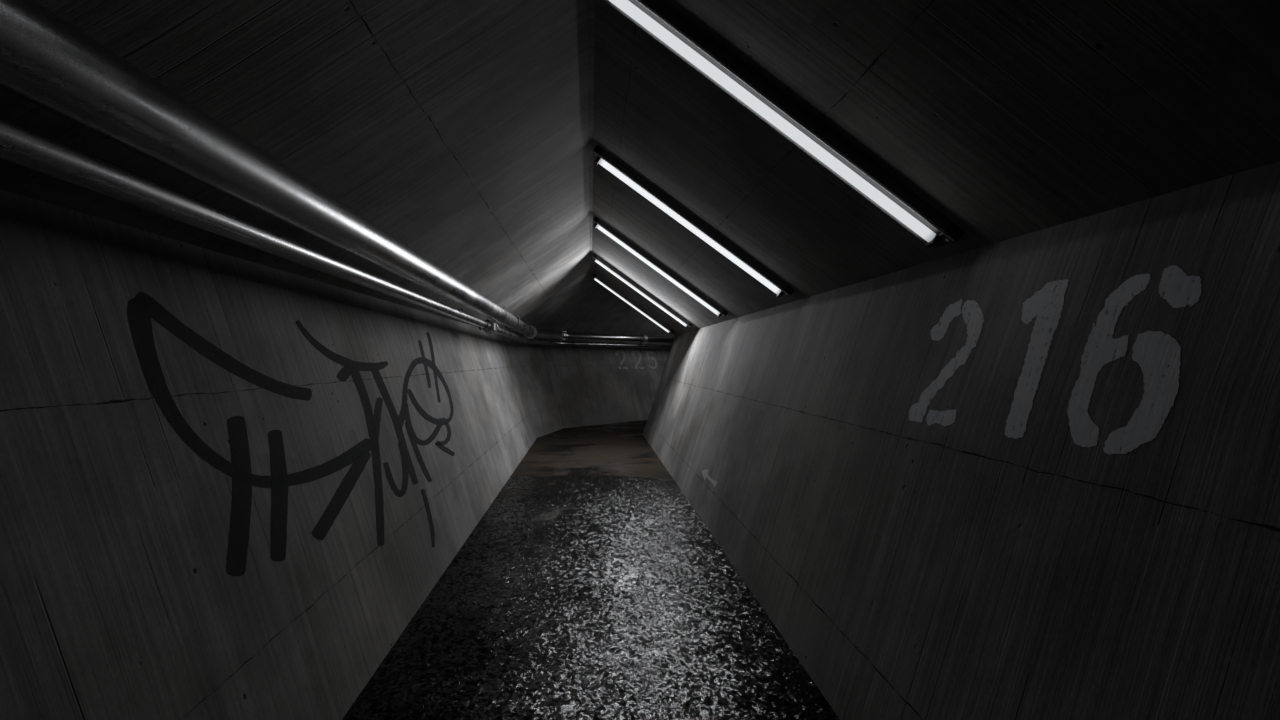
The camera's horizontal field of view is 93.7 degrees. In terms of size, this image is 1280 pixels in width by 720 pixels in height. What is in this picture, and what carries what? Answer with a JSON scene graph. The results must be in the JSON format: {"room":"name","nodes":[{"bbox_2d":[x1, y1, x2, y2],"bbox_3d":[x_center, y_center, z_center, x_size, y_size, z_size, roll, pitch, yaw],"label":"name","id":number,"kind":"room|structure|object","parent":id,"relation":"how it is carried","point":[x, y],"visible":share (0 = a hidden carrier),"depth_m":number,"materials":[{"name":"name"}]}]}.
{"room":"underground tunnel","nodes":[
{"label":"underground tunnel","id":0,"kind":"room"},
{"bbox_2d":[0,189,562,719],"bbox_3d":[-1.622,0.526,5.213,1.184,2.021,16.655,0,0,-5],"label":"wall","id":1,"kind":"structure","parent":0,"point":[119,600],"depth_m":2.12,"materials":[{"name":"concrete"}]},
{"bbox_2d":[127,292,454,575],"bbox_3d":[-1.681,0.519,4.032,0.507,1.586,4.019,0,0,-5],"label":"graffiti tag","id":2,"kind":"object","parent":1,"relation":"attached to","point":[140,310],"visible":1,"depth_m":2.62,"materials":[{"name":"black paint"}]},
{"bbox_2d":[342,420,839,719],"bbox_3d":[0.151,1.560,7.550,5.432,0.120,21.284,0,0,9],"label":"floor","id":3,"kind":"structure","parent":0,"point":[590,587],"depth_m":3.52,"materials":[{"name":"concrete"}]},
{"bbox_2d":[539,338,671,427],"bbox_3d":[0.334,0.526,15.721,0.749,2.021,6.838,0,0,45],"label":"wall","id":4,"kind":"structure","parent":0,"point":[589,387],"depth_m":14.37,"materials":[{"name":"concrete"}]},
{"bbox_2d":[615,351,656,368],"bbox_3d":[-0.077,-0.002,15.459,0.152,0.475,1.461,0,0,45],"label":"painted number","id":5,"kind":"object","parent":4,"relation":"attached to","point":[616,352],"visible":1,"depth_m":15.47,"materials":[{"name":"white paint"}]},
{"bbox_2d":[0,0,1279,338],"bbox_3d":[0.139,-1.128,7.677,6.741,1.287,21.861,0,0,8],"label":"ceiling","id":6,"kind":"structure","parent":0,"point":[468,132],"depth_m":2.34,"materials":[{"name":"concrete"}]},
{"bbox_2d":[0,113,671,347],"bbox_3d":[-0.943,-0.451,7.817,3.893,0.312,21.507,0,0,10],"label":"pipe","id":7,"kind":"object","parent":6,"relation":"attached to","point":[22,144],"visible":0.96,"depth_m":1.78,"materials":[{"name":"metal"}]},
{"bbox_2d":[0,0,673,343],"bbox_3d":[-0.856,-0.589,7.789,3.971,0.377,21.460,0,0,10],"label":"pipe","id":8,"kind":"object","parent":6,"relation":"attached to","point":[46,61],"visible":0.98,"depth_m":1.59,"materials":[{"name":"metal"}]},
{"bbox_2d":[592,273,673,333],"bbox_3d":[-0.131,-1.064,11.431,1.563,1.136,0.192,0,0,-5],"label":"tube light","id":9,"kind":"object","parent":6,"relation":"hanging from","point":[595,277],"visible":1,"depth_m":11.37,"materials":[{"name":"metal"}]},
{"bbox_2d":[592,254,692,327],"bbox_3d":[0.040,-1.064,9.337,1.563,1.136,0.192,0,0,-5],"label":"tube light","id":10,"kind":"object","parent":6,"relation":"hanging from","point":[597,259],"visible":1,"depth_m":9.28,"materials":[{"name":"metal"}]},
{"bbox_2d":[593,216,727,317],"bbox_3d":[0.234,-1.064,6.961,1.563,1.136,0.192,0,0,-5],"label":"tube light","id":11,"kind":"object","parent":6,"relation":"hanging from","point":[597,222],"visible":1,"depth_m":6.90,"materials":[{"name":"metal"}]},
{"bbox_2d":[593,146,793,297],"bbox_3d":[0.417,-1.064,4.715,1.563,1.136,0.192,0,0,-5],"label":"tube light","id":12,"kind":"object","parent":6,"relation":"hanging from","point":[601,157],"visible":1,"depth_m":4.66,"materials":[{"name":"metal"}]},
{"bbox_2d":[602,0,963,248],"bbox_3d":[0.591,-1.064,2.580,1.563,1.136,0.192,0,0,-5],"label":"tube light","id":13,"kind":"object","parent":6,"relation":"hanging from","point":[661,22],"visible":1,"depth_m":2.54,"materials":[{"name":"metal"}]},
{"bbox_2d":[643,161,1279,719],"bbox_3d":[1.388,0.527,6.965,4.140,2.022,19.560,0,0,8],"label":"wall","id":14,"kind":"structure","parent":0,"point":[964,569],"depth_m":1.97,"materials":[{"name":"concrete"}]},
{"bbox_2d":[702,469,716,486],"bbox_3d":[0.672,1.143,5.867,0.037,0.116,0.727,0,0,-5],"label":"painted arrow","id":15,"kind":"object","parent":14,"relation":"attached to","point":[704,472],"visible":1,"depth_m":5.96,"materials":[{"name":"paint"}]},
{"bbox_2d":[909,265,1201,454],"bbox_3d":[1.344,0.002,2.142,0.178,0.555,1.232,0,0,-5],"label":"painted number","id":16,"kind":"object","parent":14,"relation":"attached to","point":[1153,351],"visible":1,"depth_m":1.80,"materials":[{"name":"white paint"}]}
]}

